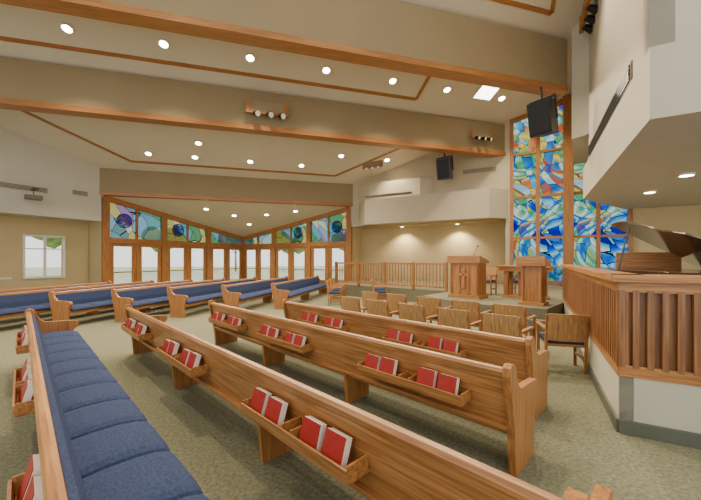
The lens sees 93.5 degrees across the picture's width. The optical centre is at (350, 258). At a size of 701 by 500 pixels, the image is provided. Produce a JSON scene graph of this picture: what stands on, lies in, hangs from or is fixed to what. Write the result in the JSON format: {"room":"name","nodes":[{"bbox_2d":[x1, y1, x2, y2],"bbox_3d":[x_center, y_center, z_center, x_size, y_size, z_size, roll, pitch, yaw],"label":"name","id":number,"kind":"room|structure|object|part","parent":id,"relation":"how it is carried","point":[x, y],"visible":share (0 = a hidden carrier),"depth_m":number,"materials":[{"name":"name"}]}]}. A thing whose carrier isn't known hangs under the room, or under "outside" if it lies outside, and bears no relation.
{"room":"church","nodes":[
{"label":"church","id":0,"kind":"room"},
{"bbox_2d":[0,215,88,289],"bbox_3d":[-15.217,-0.045,11.692,0.200,3.450,10.000,0,0,29],"label":"wall","id":1,"kind":"structure","parent":0,"point":[12,228],"depth_m":14.45,"materials":[{"name":"paint"}]},
{"bbox_2d":[23,234,65,278],"bbox_3d":[-13.523,-0.095,14.584,0.160,1.890,1.440,0,0,29],"label":"window","id":2,"kind":"structure","parent":1,"relation":"in","point":[44,248],"depth_m":14.54,"materials":[{"name":"white paint"}]},
{"bbox_2d":[0,126,100,222],"bbox_3d":[-14.940,-4.380,10.748,1.200,5.220,11.384,0,0,29],"label":"wall","id":3,"kind":"structure","parent":0,"point":[24,160],"depth_m":13.70,"materials":[{"name":"white paint"}]},
{"bbox_2d":[0,181,47,193],"bbox_3d":[-13.136,-2.830,12.719,0.045,0.220,2.300,0,0,29],"label":"air vent","id":4,"kind":"object","parent":3,"relation":"in","point":[2,184],"visible":1,"depth_m":12.98,"materials":[{"name":"metal"}]},
{"bbox_2d":[24,187,42,200],"bbox_3d":[-12.313,-2.540,12.852,0.830,0.400,0.500,0,0,39],"label":"projector","id":5,"kind":"object","parent":3,"relation":"attached to","point":[26,196],"visible":1,"depth_m":12.82,"materials":[{"name":"black metal"}]},
{"bbox_2d":[72,190,87,196],"bbox_3d":[-12.039,-2.930,14.697,0.045,0.220,0.600,0,0,29],"label":"air vent","id":6,"kind":"object","parent":3,"relation":"in","point":[74,192],"visible":1,"depth_m":14.67,"materials":[{"name":"metal"}]},
{"bbox_2d":[89,221,100,282],"bbox_3d":[-12.278,-0.070,15.955,1.398,3.500,0.199,0,0,25],"label":"wall","id":7,"kind":"structure","parent":0,"point":[94,227],"depth_m":15.82,"materials":[{"name":"paint"}]},
{"bbox_2d":[110,243,135,283],"bbox_3d":[-11.288,0.440,16.392,0.130,2.460,1.215,0,0,29],"label":"window","id":8,"kind":"structure","parent":7,"relation":"in","point":[133,246],"depth_m":16.48,"materials":[{"name":"brown wood"}]},
{"bbox_2d":[110,202,160,239],"bbox_3d":[-10.985,-1.907,16.975,0.036,1.814,2.550,0,0,29],"label":"window","id":9,"kind":"structure","parent":7,"relation":"in","point":[121,213],"depth_m":16.55,"materials":[{"name":"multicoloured glass"}]},
{"bbox_2d":[138,244,160,282],"bbox_3d":[-10.650,0.440,17.542,0.130,2.460,1.215,0,0,29],"label":"window","id":10,"kind":"structure","parent":7,"relation":"in","point":[140,246],"depth_m":17.50,"materials":[{"name":"brown wood"}]},
{"bbox_2d":[101,196,242,281],"bbox_3d":[-9.618,-0.680,19.476,0.200,4.720,8.850,0,0,29],"label":"trim","id":11,"kind":"structure","parent":7,"relation":"attached to","point":[106,240],"depth_m":18.06,"materials":[{"name":"brown wood"}]},
{"bbox_2d":[168,245,186,281],"bbox_3d":[-9.906,0.440,18.884,0.130,2.460,1.215,0,0,29],"label":"window","id":12,"kind":"structure","parent":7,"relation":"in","point":[184,270],"depth_m":19.27,"materials":[{"name":"brown wood"}]},
{"bbox_2d":[168,219,205,242],"bbox_3d":[-9.603,-1.657,19.468,0.036,1.314,2.550,0,0,29],"label":"window","id":13,"kind":"structure","parent":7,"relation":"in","point":[176,232],"depth_m":19.25,"materials":[{"name":"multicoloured glass"}]},
{"bbox_2d":[189,246,205,280],"bbox_3d":[-9.269,0.440,20.034,0.130,2.460,1.215,0,0,29],"label":"window","id":14,"kind":"structure","parent":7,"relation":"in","point":[190,247],"depth_m":20.02,"materials":[{"name":"brown wood"}]},
{"bbox_2d":[211,247,225,279],"bbox_3d":[-8.524,0.440,21.377,0.130,2.460,1.215,0,0,29],"label":"window","id":15,"kind":"structure","parent":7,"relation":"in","point":[212,248],"depth_m":21.35,"materials":[{"name":"brown wood"}]},
{"bbox_2d":[211,232,241,243],"bbox_3d":[-8.237,-1.407,21.969,0.001,0.814,2.550,0,0,29],"label":"window","id":16,"kind":"structure","parent":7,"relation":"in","point":[215,237],"depth_m":21.53,"materials":[{"name":"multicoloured glass"}]},
{"bbox_2d":[228,247,241,280],"bbox_3d":[-7.887,0.440,22.527,0.130,2.460,1.215,0,0,29],"label":"door","id":17,"kind":"structure","parent":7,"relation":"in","point":[229,248],"depth_m":22.65,"materials":[{"name":"brown wood"}]},
{"bbox_2d":[101,195,351,236],"bbox_3d":[-6.757,-2.320,20.481,13.500,1.900,6.900,0,0,-16],"label":"ceiling","id":18,"kind":"structure","parent":0,"point":[219,216],"depth_m":18.91,"materials":[{"name":"paint"}]},
{"bbox_2d":[0,0,590,183],"bbox_3d":[-0.186,-7.894,7.905,36.000,7.492,21.300,0,0,-16],"label":"ceiling","id":19,"kind":"structure","parent":0,"point":[130,140],"depth_m":12.34,"materials":[{"name":"paint"}]},
{"bbox_2d":[60,22,73,33],"bbox_3d":[-8.027,-6.536,9.348,0.299,0.142,0.296,0,0,-7],"label":"recessed light","id":20,"kind":"object","parent":19,"relation":"in","point":[65,27],"visible":1,"depth_m":9.32,"materials":[{"name":"white paint"}]},
{"bbox_2d":[144,151,151,155],"bbox_3d":[-8.997,-4.700,14.687,0.299,0.142,0.296,0,0,-7],"label":"recessed light","id":21,"kind":"object","parent":19,"relation":"in","point":[148,153],"visible":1,"depth_m":14.65,"materials":[{"name":"white paint"}]},
{"bbox_2d":[158,39,168,48],"bbox_3d":[-5.672,-6.536,10.023,0.299,0.142,0.296,0,0,-7],"label":"recessed light","id":22,"kind":"object","parent":19,"relation":"in","point":[163,43],"visible":1,"depth_m":10.00,"materials":[{"name":"white paint"}]},
{"bbox_2d":[195,140,201,145],"bbox_3d":[-6.606,-5.040,14.332,0.299,0.142,0.296,0,0,-7],"label":"recessed light","id":23,"kind":"object","parent":19,"relation":"in","point":[197,142],"visible":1,"depth_m":14.31,"materials":[{"name":"white paint"}]},
{"bbox_2d":[21,111,399,176],"bbox_3d":[-4.876,-5.180,14.466,17.885,1.485,4.220,0,0,-16],"label":"trim","id":24,"kind":"structure","parent":19,"relation":"attached to","point":[26,112],"depth_m":15.80,"materials":[{"name":"brown wood"}]},
{"bbox_2d":[0,36,430,100],"bbox_3d":[-5.284,-6.753,9.538,17.220,0.924,2.570,0,0,-16],"label":"trim","id":25,"kind":"structure","parent":19,"relation":"attached to","point":[2,38],"depth_m":10.90,"materials":[{"name":"brown wood"}]},
{"bbox_2d":[99,168,352,206],"bbox_3d":[-5.834,-3.635,17.261,12.300,1.270,0.460,0,0,-16],"label":"beam","id":26,"kind":"structure","parent":19,"relation":"attached to","point":[113,182],"depth_m":16.84,"materials":[{"name":"paint"}]},
{"bbox_2d":[245,53,254,61],"bbox_3d":[-3.260,-6.536,10.715,0.299,0.142,0.296,0,0,-7],"label":"recessed light","id":27,"kind":"object","parent":19,"relation":"in","point":[249,57],"visible":1,"depth_m":10.68,"materials":[{"name":"white paint"}]},
{"bbox_2d":[0,56,505,157],"bbox_3d":[-4.314,-5.365,11.871,23.650,1.410,0.460,0,0,-16],"label":"beam","id":28,"kind":"structure","parent":19,"relation":"attached to","point":[25,85],"depth_m":11.58,"materials":[{"name":"paint"}]},
{"bbox_2d":[245,99,288,119],"bbox_3d":[-2.943,-5.293,11.714,1.500,0.653,0.378,0,0,-16],"label":"track spotlights","id":29,"kind":"object","parent":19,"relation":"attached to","point":[257,108],"visible":1,"depth_m":11.76,"materials":[{"name":"brown wood"}]},
{"bbox_2d":[0,0,567,97],"bbox_3d":[-4.829,-6.450,7.770,25.000,1.740,0.460,0,0,-16],"label":"beam","id":30,"kind":"structure","parent":19,"relation":"attached to","point":[397,35],"depth_m":9.12,"materials":[{"name":"paint"}]},
{"bbox_2d":[322,66,330,73],"bbox_3d":[-0.837,-6.536,11.409,0.299,0.142,0.296,0,0,-7],"label":"recessed light","id":31,"kind":"object","parent":19,"relation":"in","point":[326,69],"visible":1,"depth_m":11.38,"materials":[{"name":"white paint"}]},
{"bbox_2d":[362,160,382,170],"bbox_3d":[1.013,-4.471,15.829,1.050,0.457,0.264,0,0,29],"label":"track spotlights","id":32,"kind":"object","parent":19,"relation":"attached to","point":[374,164],"visible":1,"depth_m":15.84,"materials":[{"name":"brown wood"}]},
{"bbox_2d":[389,77,396,83],"bbox_3d":[1.547,-6.536,12.093,0.299,0.142,0.296,0,0,-7],"label":"recessed light","id":33,"kind":"object","parent":19,"relation":"in","point":[392,80],"visible":1,"depth_m":12.05,"materials":[{"name":"white paint"}]},
{"bbox_2d":[436,153,453,179],"bbox_3d":[4.379,-4.376,15.274,0.735,1.365,0.625,0,11,36],"label":"speaker","id":34,"kind":"object","parent":19,"relation":"hanging from","point":[444,165],"visible":0.92,"depth_m":15.06},
{"bbox_2d":[443,86,450,92],"bbox_3d":[3.719,-6.536,12.716,0.299,0.142,0.296,0,0,-7],"label":"recessed light","id":35,"kind":"object","parent":19,"relation":"in","point":[446,89],"visible":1,"depth_m":12.68,"materials":[{"name":"white paint"}]},
{"bbox_2d":[470,130,491,140],"bbox_3d":[5.698,-5.322,14.232,1.050,0.457,0.264,0,0,-16],"label":"track spotlights","id":36,"kind":"object","parent":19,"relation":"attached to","point":[476,134],"visible":1,"depth_m":14.25,"materials":[{"name":"brown wood"}]},
{"bbox_2d":[472,85,499,100],"bbox_3d":[5.380,-6.603,12.983,0.840,0.313,0.810,0,0,-16],"label":"skylight","id":37,"kind":"object","parent":19,"relation":"attached to","point":[486,93],"visible":0.64,"depth_m":13.03,"materials":[{"name":"white paint"}]},
{"bbox_2d":[498,95,505,100],"bbox_3d":[6.141,-6.536,13.410,0.299,0.142,0.296,0,0,-7],"label":"recessed light","id":38,"kind":"object","parent":19,"relation":"in","point":[502,97],"visible":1,"depth_m":13.37,"materials":[{"name":"white paint"}]},
{"bbox_2d":[490,0,555,15],"bbox_3d":[-3.516,-7.934,6.430,20.906,0.737,2.020,0,0,-16],"label":"trim","id":39,"kind":"structure","parent":19,"relation":"attached to","point":[513,3],"depth_m":9.93,"materials":[{"name":"brown wood"}]},
{"bbox_2d":[526,86,558,137],"bbox_3d":[5.904,-4.536,10.106,0.655,1.430,0.770,-14,8,-33],"label":"speaker","id":40,"kind":"object","parent":19,"relation":"hanging from","point":[542,114],"visible":1,"depth_m":9.92},
{"bbox_2d":[0,280,700,499],"bbox_3d":[-1.247,1.780,11.606,36.000,0.200,29.000,0,0,-16],"label":"floor","id":41,"kind":"structure","parent":0,"point":[578,447],"depth_m":3.20,"materials":[{"name":"carpet"}]},
{"bbox_2d":[0,281,111,316],"bbox_3d":[-9.026,1.238,9.376,0.760,0.885,5.260,0,0,11],"label":"pew","id":42,"kind":"object","parent":41,"relation":"on","point":[107,282],"visible":0.04,"depth_m":10.04,"materials":[{"name":"brown wood"}]},
{"bbox_2d":[0,280,153,318],"bbox_3d":[-7.859,1.238,10.023,0.760,0.885,5.260,0,0,11],"label":"pew","id":43,"kind":"object","parent":41,"relation":"on","point":[12,304],"visible":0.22,"depth_m":8.44,"materials":[{"name":"blue fabric"}]},
{"bbox_2d":[7,309,209,499],"bbox_3d":[-2.397,1.238,2.871,7.310,0.885,0.760,0,0,45],"label":"pew","id":44,"kind":"object","parent":41,"relation":"on","point":[95,443],"visible":1,"depth_m":2.12,"materials":[{"name":"blue fabric"}]},
{"bbox_2d":[48,279,192,320],"bbox_3d":[-6.704,1.238,10.708,0.760,0.885,5.260,0,0,11],"label":"pew","id":45,"kind":"object","parent":41,"relation":"on","point":[63,304],"visible":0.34,"depth_m":8.74,"materials":[{"name":"blue fabric"}]},
{"bbox_2d":[111,278,225,321],"bbox_3d":[-5.649,1.238,11.385,0.760,0.885,5.260,0,0,11],"label":"pew","id":46,"kind":"object","parent":41,"relation":"on","point":[147,296],"visible":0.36,"depth_m":9.49,"materials":[{"name":"brown wood"}]},
{"bbox_2d":[167,277,256,317],"bbox_3d":[-4.535,1.238,12.068,0.760,0.885,5.260,0,0,11],"label":"pew","id":47,"kind":"object","parent":41,"relation":"on","point":[180,297],"visible":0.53,"depth_m":10.22,"materials":[{"name":"brown wood"}]},
{"bbox_2d":[221,276,289,307],"bbox_3d":[-3.247,1.238,12.802,0.760,0.885,5.260,0,0,11],"label":"pew","id":48,"kind":"object","parent":41,"relation":"on","point":[233,294],"visible":0.62,"depth_m":11.36,"materials":[{"name":"blue fabric"}]},
{"bbox_2d":[271,275,328,308],"bbox_3d":[-1.896,1.238,13.605,0.760,0.885,5.260,0,0,11],"label":"pew","id":49,"kind":"object","parent":41,"relation":"on","point":[302,288],"visible":0.94,"depth_m":12.59,"materials":[{"name":"blue fabric"}]},
{"bbox_2d":[325,280,342,305],"bbox_3d":[-0.608,1.240,12.144,0.614,0.880,0.580,0,0,4],"label":"armchair","id":50,"kind":"object","parent":41,"relation":"on","point":[328,286],"visible":0.92,"depth_m":11.90,"materials":[{"name":"brown wood"}]},
{"bbox_2d":[329,279,344,302],"bbox_3d":[-0.540,1.240,12.995,0.614,0.880,0.580,0,0,4],"label":"armchair","id":51,"kind":"object","parent":41,"relation":"on","point":[330,280],"visible":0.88,"depth_m":12.78,"materials":[{"name":"brown wood"}]},
{"bbox_2d":[332,278,346,299],"bbox_3d":[-0.472,1.240,13.847,0.614,0.880,0.580,0,0,4],"label":"armchair","id":52,"kind":"object","parent":41,"relation":"on","point":[333,279],"visible":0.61,"depth_m":14.00,"materials":[{"name":"brown wood"}]},
{"bbox_2d":[340,296,366,313],"bbox_3d":[0.158,1.240,7.158,0.580,0.880,0.614,0,0,45],"label":"armchair","id":53,"kind":"object","parent":41,"relation":"on","point":[347,303],"visible":0.4,"depth_m":6.92,"materials":[{"name":"brown wood"}]},
{"bbox_2d":[121,304,612,499],"bbox_3d":[-1.393,1.238,3.606,6.630,0.885,0.760,0,0,45],"label":"pew","id":54,"kind":"object","parent":41,"relation":"on","point":[378,458],"visible":1,"depth_m":1.91,"materials":[{"name":"brown wood"}]},
{"bbox_2d":[208,300,537,476],"bbox_3d":[-0.580,1.238,4.617,5.570,0.885,0.760,0,0,45],"label":"pew","id":55,"kind":"object","parent":41,"relation":"on","point":[491,396],"visible":1,"depth_m":3.15,"materials":[{"name":"brown wood"}]},
{"bbox_2d":[361,291,391,316],"bbox_3d":[0.653,1.240,8.289,0.614,0.880,0.580,0,0,-45],"label":"armchair","id":56,"kind":"object","parent":41,"relation":"on","point":[365,295],"visible":0.33,"depth_m":8.12,"materials":[{"name":"brown wood"}]},
{"bbox_2d":[371,280,387,299],"bbox_3d":[1.081,1.240,12.420,0.614,0.880,0.580,0,0,4],"label":"armchair","id":57,"kind":"object","parent":41,"relation":"on","point":[373,285],"visible":0.74,"depth_m":12.17,"materials":[{"name":"brown wood"}]},
{"bbox_2d":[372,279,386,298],"bbox_3d":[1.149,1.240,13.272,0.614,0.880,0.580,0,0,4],"label":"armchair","id":58,"kind":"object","parent":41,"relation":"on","point":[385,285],"visible":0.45,"depth_m":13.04,"materials":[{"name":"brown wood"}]},
{"bbox_2d":[365,299,398,318],"bbox_3d":[0.688,1.240,6.628,0.614,0.880,0.580,0,0,-45],"label":"armchair","id":59,"kind":"object","parent":41,"relation":"on","point":[375,307],"visible":0.41,"depth_m":6.39,"materials":[{"name":"brown wood"}]},
{"bbox_2d":[386,293,416,314],"bbox_3d":[1.218,1.240,7.724,0.580,0.880,0.614,0,0,45],"label":"armchair","id":60,"kind":"object","parent":41,"relation":"on","point":[393,300],"visible":0.34,"depth_m":7.55,"materials":[{"name":"brown wood"}]},
{"bbox_2d":[282,299,549,419],"bbox_3d":[0.446,1.238,5.148,4.510,0.885,0.760,0,0,45],"label":"pew","id":61,"kind":"object","parent":41,"relation":"on","point":[489,348],"visible":0.62,"depth_m":4.04,"materials":[{"name":"brown wood"}]},
{"bbox_2d":[398,303,437,324],"bbox_3d":[1.254,1.240,6.062,0.580,0.880,0.614,0,0,45],"label":"armchair","id":62,"kind":"object","parent":41,"relation":"on","point":[412,312],"visible":0.43,"depth_m":5.83,"materials":[{"name":"brown wood"}]},
{"bbox_2d":[417,296,451,322],"bbox_3d":[1.819,1.240,7.122,0.580,0.880,0.614,0,0,45],"label":"armchair","id":63,"kind":"object","parent":41,"relation":"on","point":[430,303],"visible":0.44,"depth_m":6.91,"materials":[{"name":"brown wood"}]},
{"bbox_2d":[343,278,563,318],"bbox_3d":[4.675,1.430,10.071,18.278,0.500,13.133,0,0,37],"label":"platform","id":64,"kind":"object","parent":41,"relation":"on","point":[556,304],"visible":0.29,"depth_m":11.62,"materials":[{"name":"carpet"}]},
{"bbox_2d":[335,262,447,290],"bbox_3d":[1.411,0.650,13.799,5.517,1.060,0.102,0,0,40],"label":"railing","id":65,"kind":"object","parent":64,"relation":"on","point":[358,264],"visible":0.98,"depth_m":13.52,"materials":[{"name":"brown wood"}]},
{"bbox_2d":[447,245,488,298],"bbox_3d":[3.630,0.376,10.196,0.680,1.608,1.040,0,0,-45],"label":"pulpit","id":66,"kind":"object","parent":64,"relation":"on","point":[467,273],"visible":1,"depth_m":9.93,"materials":[{"name":"brown wood"}]},
{"bbox_2d":[486,268,497,294],"bbox_3d":[4.567,0.740,11.102,0.580,0.880,0.614,0,0,44],"label":"armchair","id":67,"kind":"object","parent":64,"relation":"on","point":[491,273],"visible":0.6,"depth_m":11.08,"materials":[{"name":"brown wood"}]},
{"bbox_2d":[513,272,517,293],"bbox_3d":[5.666,0.740,10.897,0.580,0.880,0.614,0,0,44],"label":"armchair","id":68,"kind":"object","parent":64,"relation":"on","point":[515,281],"visible":0.09,"depth_m":11.18,"materials":[{"name":"brown wood"}]},
{"bbox_2d":[496,265,556,299],"bbox_3d":[5.334,0.690,10.060,0.700,0.980,1.500,0,0,-45],"label":"table","id":69,"kind":"object","parent":64,"relation":"on","point":[508,270],"visible":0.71,"depth_m":10.14,"materials":[{"name":"brown wood"}]},
{"bbox_2d":[516,256,550,305],"bbox_3d":[4.765,0.556,8.596,0.560,1.248,0.680,0,0,-45],"label":"lectern","id":70,"kind":"object","parent":64,"relation":"on","point":[533,268],"visible":1,"depth_m":8.45,"materials":[{"name":"brown wood"}]},
{"bbox_2d":[563,94,573,264],"bbox_3d":[9.021,-2.776,13.671,0.360,7.912,0.350,0,0,29],"label":"column","id":71,"kind":"structure","parent":64,"relation":"on","point":[568,165],"depth_m":13.52,"materials":[{"name":"brown wood"}]},
{"bbox_2d":[600,221,700,274],"bbox_3d":[4.973,0.257,5.256,1.512,1.846,2.380,0,0,29],"label":"grand piano","id":72,"kind":"object","parent":64,"relation":"on","point":[677,246],"visible":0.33,"depth_m":5.58,"materials":[{"name":"paint"}]},
{"bbox_2d":[436,307,481,331],"bbox_3d":[1.819,1.240,5.496,0.580,0.880,0.614,0,0,45],"label":"armchair","id":73,"kind":"object","parent":41,"relation":"on","point":[455,318],"visible":0.39,"depth_m":5.27,"materials":[{"name":"brown wood"}]},
{"bbox_2d":[451,299,491,330],"bbox_3d":[2.392,1.240,6.550,0.580,0.880,0.614,0,0,45],"label":"armchair","id":74,"kind":"object","parent":41,"relation":"on","point":[473,307],"visible":0.43,"depth_m":6.29,"materials":[{"name":"brown wood"}]},
{"bbox_2d":[416,304,544,331],"bbox_3d":[3.367,1.555,9.107,4.136,0.250,1.539,0,0,32],"label":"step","id":75,"kind":"structure","parent":41,"relation":"on","point":[530,322],"depth_m":7.67,"materials":[{"name":"carpet"}]},
{"bbox_2d":[481,312,533,337],"bbox_3d":[2.350,1.240,4.966,0.580,0.880,0.614,0,0,45],"label":"armchair","id":76,"kind":"object","parent":41,"relation":"on","point":[506,325],"visible":0.5,"depth_m":4.75,"materials":[{"name":"brown wood"}]},
{"bbox_2d":[493,303,536,343],"bbox_3d":[2.965,1.240,5.977,0.614,0.880,0.580,0,0,-45],"label":"armchair","id":77,"kind":"object","parent":41,"relation":"on","point":[502,309],"visible":0.38,"depth_m":5.75,"materials":[{"name":"brown wood"}]},
{"bbox_2d":[536,313,589,373],"bbox_3d":[3.231,1.240,5.045,0.580,0.880,0.614,0,0,16],"label":"armchair","id":78,"kind":"object","parent":41,"relation":"on","point":[562,330],"visible":0.9,"depth_m":4.81,"materials":[{"name":"brown wood"}]},
{"bbox_2d":[560,264,641,431],"bbox_3d":[4.316,0.915,6.164,0.270,1.530,6.970,0,0,29],"label":"partition wall","id":79,"kind":"structure","parent":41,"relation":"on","point":[590,291],"depth_m":3.97,"materials":[{"name":"paint"}]},
{"bbox_2d":[612,274,700,448],"bbox_3d":[4.817,0.915,2.045,5.120,1.530,0.270,0,0,29],"label":"partition wall","id":80,"kind":"structure","parent":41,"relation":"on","point":[664,368],"depth_m":3.04,"materials":[{"name":"paint"}]},
{"bbox_2d":[352,227,360,279],"bbox_3d":[0.296,-0.220,19.664,0.200,3.800,1.525,0,0,28],"label":"wall","id":81,"kind":"structure","parent":0,"point":[356,232],"depth_m":19.45,"materials":[{"name":"paint"}]},
{"bbox_2d":[245,248,256,278],"bbox_3d":[-6.891,0.440,22.812,1.215,2.460,0.130,0,0,29],"label":"door","id":82,"kind":"structure","parent":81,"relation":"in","point":[246,249],"depth_m":22.79,"materials":[{"name":"brown wood"}]},
{"bbox_2d":[246,233,270,243],"bbox_3d":[-6.299,-1.407,22.524,2.550,0.814,0.001,0,0,29],"label":"window","id":83,"kind":"structure","parent":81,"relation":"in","point":[249,241],"depth_m":22.74,"materials":[{"name":"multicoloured glass"}]},
{"bbox_2d":[258,247,270,280],"bbox_3d":[-5.741,0.440,22.174,1.215,2.460,0.130,0,0,29],"label":"door","id":84,"kind":"structure","parent":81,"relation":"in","point":[260,248],"depth_m":22.38,"materials":[{"name":"brown wood"}]},
{"bbox_2d":[276,247,289,279],"bbox_3d":[-4.398,0.440,21.430,1.215,2.460,0.130,0,0,29],"label":"window","id":85,"kind":"structure","parent":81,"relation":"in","point":[277,248],"depth_m":21.57,"materials":[{"name":"brown wood"}]},
{"bbox_2d":[276,225,305,242],"bbox_3d":[-3.814,-1.657,21.127,2.550,1.314,0.036,0,0,29],"label":"window","id":86,"kind":"structure","parent":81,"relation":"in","point":[298,234],"depth_m":21.05,"materials":[{"name":"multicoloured glass"}]},
{"bbox_2d":[243,207,351,280],"bbox_3d":[-3.806,-0.680,21.142,8.850,4.720,0.200,0,0,29],"label":"trim","id":87,"kind":"structure","parent":81,"relation":"attached to","point":[348,243],"depth_m":20.39,"materials":[{"name":"brown wood"}]},
{"bbox_2d":[291,246,305,279],"bbox_3d":[-3.248,0.440,20.793,1.215,2.460,0.130,0,0,29],"label":"window","id":88,"kind":"structure","parent":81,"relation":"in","point":[304,247],"depth_m":21.01,"materials":[{"name":"brown wood"}]},
{"bbox_2d":[311,246,326,279],"bbox_3d":[-1.905,0.440,20.049,1.215,2.460,0.130,0,0,29],"label":"window","id":89,"kind":"structure","parent":81,"relation":"in","point":[312,247],"depth_m":20.13,"materials":[{"name":"brown wood"}]},
{"bbox_2d":[311,212,345,241],"bbox_3d":[-1.322,-1.907,19.745,2.550,1.814,0.036,0,0,29],"label":"window","id":90,"kind":"structure","parent":81,"relation":"in","point":[337,223],"depth_m":19.56,"materials":[{"name":"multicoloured glass"}]},
{"bbox_2d":[329,246,345,284],"bbox_3d":[-0.755,0.440,19.411,1.215,2.460,0.130,0,0,29],"label":"door","id":91,"kind":"structure","parent":81,"relation":"in","point":[330,247],"depth_m":19.62,"materials":[{"name":"brown wood"}]},
{"bbox_2d":[354,219,504,228],"bbox_3d":[3.965,-1.895,17.509,8.202,0.150,1.591,0,0,29],"label":"ceiling","id":92,"kind":"structure","parent":0,"point":[493,220],"depth_m":17.41,"materials":[{"name":"paint"}]},
{"bbox_2d":[361,222,504,282],"bbox_3d":[4.286,-0.220,18.233,8.204,3.800,0.200,0,0,29],"label":"wall alcove","id":93,"kind":"structure","parent":0,"point":[418,244],"depth_m":18.15,"materials":[{"name":"paint"}]},
{"bbox_2d":[505,121,509,264],"bbox_3d":[7.156,-2.504,14.876,0.300,7.368,0.150,0,0,29],"label":"wall pier","id":94,"kind":"object","parent":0,"point":[507,124],"depth_m":14.84,"materials":[{"name":"beige paint"}]},
{"bbox_2d":[352,123,700,286],"bbox_3d":[9.725,-2.820,13.521,22.005,9.000,0.321,0,0,29],"label":"wall","id":95,"kind":"structure","parent":0,"point":[423,166],"depth_m":15.38,"materials":[{"name":"paint"}]},
{"bbox_2d":[365,191,411,198],"bbox_3d":[1.879,-3.237,16.752,2.600,0.133,0.045,0,0,29],"label":"air vent","id":96,"kind":"structure","parent":95,"relation":"attached to","point":[410,192],"depth_m":16.70,"materials":[{"name":"metal"}]},
{"bbox_2d":[359,177,507,225],"bbox_3d":[3.780,-2.945,16.628,5.366,2.250,5.416,0,0,-16],"label":"soffit","id":97,"kind":"structure","parent":95,"relation":"attached to","point":[423,205],"depth_m":16.04,"materials":[{"name":"beige paint"}]},
{"bbox_2d":[462,166,496,174],"bbox_3d":[6.001,-4.130,15.405,1.500,0.220,0.045,0,0,29],"label":"air vent","id":98,"kind":"object","parent":95,"relation":"in","point":[493,168],"visible":1,"depth_m":15.37,"materials":[{"name":"metal"}]},
{"bbox_2d":[510,99,562,283],"bbox_3d":[8.143,-2.841,14.254,2.270,7.782,0.180,0,0,29],"label":"window","id":99,"kind":"structure","parent":95,"relation":"in","point":[530,155],"depth_m":14.22,"materials":[{"name":"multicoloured glass"}]},
{"bbox_3d":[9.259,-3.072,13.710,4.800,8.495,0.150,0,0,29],"label":"glass sill","id":100,"kind":"part","parent":95,"relation":"part of","materials":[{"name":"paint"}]},
{"bbox_2d":[574,163,632,267],"bbox_3d":[9.974,-1.735,13.239,2.065,5.570,0.180,0,0,29],"label":"window","id":101,"kind":"structure","parent":95,"relation":"in","point":[604,238],"depth_m":13.19,"materials":[{"name":"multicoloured glass"}]},
{"bbox_2d":[572,0,700,163],"bbox_3d":[7.137,-6.766,7.843,5.313,7.651,11.514,0,0,0],"label":"wall","id":102,"kind":"structure","parent":0,"point":[624,31],"depth_m":7.25,"materials":[{"name":"paint"}]},
{"bbox_2d":[579,0,597,33],"bbox_3d":[6.779,-6.994,9.339,0.378,0.653,1.500,0,0,29],"label":"track spotlights","id":103,"kind":"object","parent":102,"relation":"attached to","point":[592,8],"visible":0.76,"depth_m":9.34,"materials":[{"name":"black metal"}]},
{"bbox_2d":[588,60,632,156],"bbox_3d":[6.127,-3.300,7.969,0.050,0.360,5.000,0,0,29],"label":"air vent","id":104,"kind":"object","parent":102,"relation":"attached to","point":[627,77],"visible":0.97,"depth_m":6.93,"materials":[{"name":"black metal"}]},
{"bbox_2d":[583,35,700,208],"bbox_3d":[10.014,-2.440,7.272,7.637,1.000,10.380,0,0,29],"label":"soffit","id":105,"kind":"structure","parent":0,"point":[652,136],"depth_m":5.79,"materials":[{"name":"paint"}]},
{"bbox_2d":[643,190,656,193],"bbox_3d":[8.535,-1.912,9.417,0.300,0.052,0.300,0,0,-16],"label":"recessed light","id":106,"kind":"object","parent":105,"relation":"in","point":[648,191],"visible":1,"depth_m":9.36,"materials":[{"name":"white paint"}]},
{"bbox_2d":[677,172,695,176],"bbox_3d":[7.630,-1.912,7.493,0.300,0.052,0.300,0,0,-16],"label":"recessed light","id":107,"kind":"object","parent":105,"relation":"in","point":[687,174],"visible":1,"depth_m":7.44,"materials":[{"name":"white paint"}]},
{"label":"outside","id":108,"kind":"structure","parent":0,"visible":0},
{"bbox_2d":[25,266,614,283],"bbox_3d":[-6.402,1.965,58.606,140.000,0.130,63.800,0,0,-16],"label":"lawn","id":109,"kind":"structure","parent":108,"point":[197,275],"depth_m":43.24,"materials":[{"name":"green plant"}]},
{"bbox_2d":[33,237,60,248],"bbox_3d":[-31.421,-1.182,36.758,5.117,6.164,4.901,0,0,-16],"label":"tree","id":110,"kind":"object","parent":109,"relation":"on","point":[53,243],"visible":0.09,"depth_m":35.53,"materials":[{"name":"green plant"}]},
{"bbox_2d":[141,227,171,251],"bbox_3d":[-25.480,-1.240,44.990,5.068,6.280,4.843,0,0,-16],"label":"tree","id":111,"kind":"object","parent":109,"relation":"on","point":[154,234],"visible":0.11,"depth_m":42.95,"materials":[{"name":"green plant"}]},
{"bbox_2d":[221,235,238,270],"bbox_3d":[-17.659,-1.260,51.152,5.114,6.321,5.079,0,0,-16],"label":"tree","id":112,"kind":"object","parent":109,"relation":"on","point":[222,236],"visible":0.06,"depth_m":50.93,"materials":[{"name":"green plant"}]},
{"bbox_2d":[279,242,303,253],"bbox_3d":[-9.939,-1.245,51.316,4.056,6.290,5.211,0,0,36],"label":"tree","id":113,"kind":"object","parent":109,"relation":"on","point":[297,251],"visible":0.08,"depth_m":51.51,"materials":[{"name":"green plant"}]}
]}

